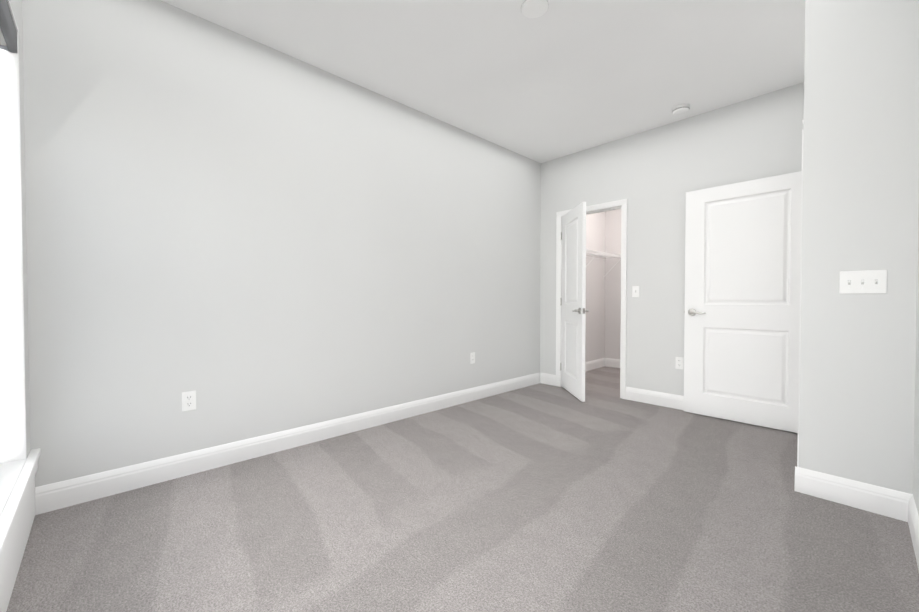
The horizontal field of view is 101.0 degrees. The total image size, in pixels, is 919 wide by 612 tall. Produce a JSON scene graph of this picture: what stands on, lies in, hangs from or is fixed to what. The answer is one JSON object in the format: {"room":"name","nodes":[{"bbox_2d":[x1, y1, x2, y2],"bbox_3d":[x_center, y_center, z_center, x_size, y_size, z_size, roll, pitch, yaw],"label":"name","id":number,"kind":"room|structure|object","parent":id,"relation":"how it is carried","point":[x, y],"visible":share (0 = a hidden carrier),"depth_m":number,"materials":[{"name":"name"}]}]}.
{"room":"empty bedroom","nodes":[
{"label":"empty bedroom","id":0,"kind":"room"},
{"bbox_2d":[10,0,30,456],"bbox_3d":[-1.075,-0.338,0.656,0.150,2.740,3.050,-1,1,-44],"label":"wall","id":1,"kind":"structure","parent":0,"point":[16,5],"depth_m":1.76,"materials":[{"name":"paint"}]},
{"bbox_2d":[0,0,37,611],"bbox_3d":[-1.263,-0.098,0.909,0.122,2.251,2.430,-1,1,-44],"label":"window","id":2,"kind":"structure","parent":1,"relation":"in","point":[12,404],"depth_m":1.68,"materials":[{"name":"paint"}]},
{"bbox_2d":[0,0,16,52],"bbox_3d":[-1.266,-1.151,0.885,0.086,0.110,2.143,-1,1,-44],"label":"roller blind","id":3,"kind":"object","parent":2,"relation":"attached to","point":[8,36],"visible":1,"depth_m":1.57,"materials":[{"name":"fabric"}]},
{"bbox_2d":[0,448,40,556],"bbox_3d":[-1.258,0.720,0.927,0.134,0.025,2.430,-1,1,-44],"label":"window sill","id":4,"kind":"structure","parent":1,"relation":"attached to","point":[15,477],"depth_m":1.47,"materials":[{"name":"paint"}]},
{"bbox_2d":[22,0,604,486],"bbox_3d":[0.053,-0.392,3.910,6.270,2.740,0.124,-1,1,-44],"label":"wall","id":5,"kind":"structure","parent":0,"point":[242,236],"depth_m":2.43,"materials":[{"name":"paint"}]},
{"bbox_2d":[182,390,195,410],"bbox_3d":[-1.612,0.566,2.259,0.070,0.114,0.008,-1,1,-44],"label":"electrical outlet","id":6,"kind":"object","parent":5,"relation":"attached to","point":[188,400],"visible":1,"depth_m":2.26,"materials":[{"name":"white plastic"}]},
{"bbox_2d":[35,372,542,514],"bbox_3d":[-0.521,0.923,3.297,4.237,0.132,0.014,-1,1,-44],"label":"baseboard","id":7,"kind":"structure","parent":5,"relation":"attached to","point":[62,494],"depth_m":2.42,"materials":[{"name":"paint"}]},
{"bbox_2d":[470,352,474,363],"bbox_3d":[0.136,0.538,3.919,0.070,0.114,0.008,-1,1,-44],"label":"electrical outlet","id":8,"kind":"object","parent":5,"relation":"attached to","point":[472,358],"visible":1,"depth_m":3.91,"materials":[{"name":"white plastic"}]},
{"bbox_2d":[585,358,604,370],"bbox_3d":[1.682,0.889,5.383,1.590,0.132,0.014,-1,1,-44],"label":"baseboard","id":9,"kind":"structure","parent":5,"relation":"attached to","point":[599,363],"depth_m":5.71,"materials":[{"name":"paint"}]},
{"bbox_2d":[586,249,615,277],"bbox_3d":[1.676,-0.584,5.150,1.290,0.335,0.309,-1,1,-44],"label":"wire closet shelf","id":10,"kind":"object","parent":5,"relation":"attached to","point":[599,254],"depth_m":5.41,"materials":[{"name":"white metal"}]},
{"bbox_2d":[6,366,918,611],"bbox_3d":[1.429,1.052,2.485,6.270,0.100,4.120,-1,1,-44],"label":"floor","id":11,"kind":"structure","parent":0,"point":[603,497],"depth_m":1.73,"materials":[{"name":"carpet"}]},
{"bbox_2d":[161,0,804,162],"bbox_3d":[1.429,-1.788,2.439,6.270,0.100,4.120,-1,1,-44],"label":"ceiling","id":12,"kind":"structure","parent":0,"point":[558,79],"depth_m":2.62,"materials":[{"name":"paint"}]},
{"bbox_2d":[521,0,548,17],"bbox_3d":[0.436,-1.728,2.200,0.159,0.012,0.159,-1,1,-44],"label":"cover plate","id":13,"kind":"object","parent":12,"relation":"attached to","point":[533,8],"visible":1,"depth_m":2.19,"materials":[{"name":"white plastic"}]},
{"bbox_2d":[672,104,689,114],"bbox_3d":[1.959,-1.732,3.356,0.136,0.041,0.136,-1,1,-44],"label":"smoke detector","id":14,"kind":"object","parent":12,"relation":"attached to","point":[681,109],"visible":1,"depth_m":3.32,"materials":[{"name":"white plastic"}]},
{"bbox_2d":[605,209,620,358],"bbox_3d":[3.081,-0.412,5.188,0.120,2.740,2.200,-1,1,-44],"label":"wall","id":15,"kind":"structure","parent":0,"point":[612,218],"depth_m":5.85,"materials":[{"name":"paint"}]},
{"bbox_2d":[605,358,619,367],"bbox_3d":[2.992,0.892,5.205,0.014,0.132,2.076,-1,1,-44],"label":"baseboard","id":16,"kind":"structure","parent":15,"relation":"attached to","point":[609,362],"depth_m":5.86,"materials":[{"name":"paint"}]},
{"bbox_2d":[540,82,803,395],"bbox_3d":[2.397,-0.383,3.367,0.120,2.740,3.900,-1,1,-44],"label":"wall","id":17,"kind":"structure","parent":0,"point":[653,176],"depth_m":3.72,"materials":[{"name":"paint"}]},
{"bbox_2d":[560,202,588,401],"bbox_3d":[1.244,-0.045,4.172,0.143,2.015,0.723,0,1,-2],"label":"closet door","id":18,"kind":"structure","parent":17,"relation":"in","point":[573,304],"depth_m":4.06,"materials":[{"name":"paint"}]},
{"bbox_2d":[556,199,626,398],"bbox_3d":[1.505,-0.053,4.311,0.120,2.050,0.750,-1,1,-44],"label":"door frame","id":19,"kind":"structure","parent":17,"relation":"attached to","point":[604,210],"depth_m":4.21,"materials":[{"name":"paint"}]},
{"bbox_2d":[632,286,638,296],"bbox_3d":[1.807,-0.149,3.891,0.019,0.114,0.070,-1,1,-44],"label":"light switch","id":20,"kind":"object","parent":17,"relation":"attached to","point":[635,291],"visible":1,"depth_m":3.90,"materials":[{"name":"white plastic"}]},
{"bbox_2d":[626,387,683,409],"bbox_3d":[2.247,0.920,3.449,0.014,0.132,1.456,-1,1,-44],"label":"baseboard","id":21,"kind":"structure","parent":17,"relation":"attached to","point":[674,401],"depth_m":3.76,"materials":[{"name":"paint"}]},
{"bbox_2d":[675,357,683,368],"bbox_3d":[2.094,0.543,3.608,0.008,0.114,0.070,-1,1,-44],"label":"electrical outlet","id":22,"kind":"object","parent":17,"relation":"attached to","point":[679,362],"visible":1,"depth_m":3.61,"materials":[{"name":"white plastic"}]},
{"bbox_2d":[684,171,800,432],"bbox_3d":[2.389,-0.029,3.180,0.143,2.015,0.903,-1,1,-44],"label":"entry door","id":23,"kind":"structure","parent":17,"relation":"in","point":[742,299],"depth_m":3.17,"materials":[{"name":"paint"}]},
{"bbox_2d":[799,0,914,492],"bbox_3d":[2.024,-0.359,1.944,0.120,2.740,0.390,-1,1,-44],"label":"wall","id":24,"kind":"structure","parent":0,"point":[859,393],"depth_m":1.90,"materials":[{"name":"paint"}]},
{"bbox_2d":[794,464,902,520],"bbox_3d":[1.967,0.945,1.928,0.014,0.132,0.394,-1,1,-44],"label":"baseboard","id":25,"kind":"structure","parent":24,"relation":"attached to","point":[895,504],"depth_m":1.91,"materials":[{"name":"paint"}]},
{"bbox_2d":[839,270,886,293],"bbox_3d":[1.996,-0.118,1.877,0.019,0.114,0.162,-1,1,-44],"label":"light switch","id":26,"kind":"object","parent":24,"relation":"attached to","point":[865,282],"visible":1,"depth_m":1.88,"materials":[{"name":"white plastic"}]},
{"bbox_2d":[907,0,918,514],"bbox_3d":[1.119,-0.339,0.719,3.120,2.740,0.120,-1,1,-44],"label":"wall","id":27,"kind":"structure","parent":0,"point":[913,372],"depth_m":1.76,"materials":[{"name":"paint"}]},
{"bbox_2d":[903,492,918,569],"bbox_3d":[1.029,0.964,0.748,3.000,0.132,0.014,-1,1,-44],"label":"baseboard","id":28,"kind":"structure","parent":27,"relation":"attached to","point":[910,513],"depth_m":1.66,"materials":[{"name":"paint"}]},
{"bbox_3d":[2.384,-0.368,2.472,1.130,2.740,0.120,-1,1,-44],"label":"wall","id":29,"kind":"structure","parent":0,"visible":0},
{"bbox_2d":[797,120,803,465],"bbox_3d":[2.428,-0.045,2.519,1.016,2.093,0.169,-1,1,-44],"label":"door frame","id":30,"kind":"structure","parent":29,"relation":"attached to","point":[800,298],"depth_m":2.23,"materials":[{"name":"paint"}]}
]}

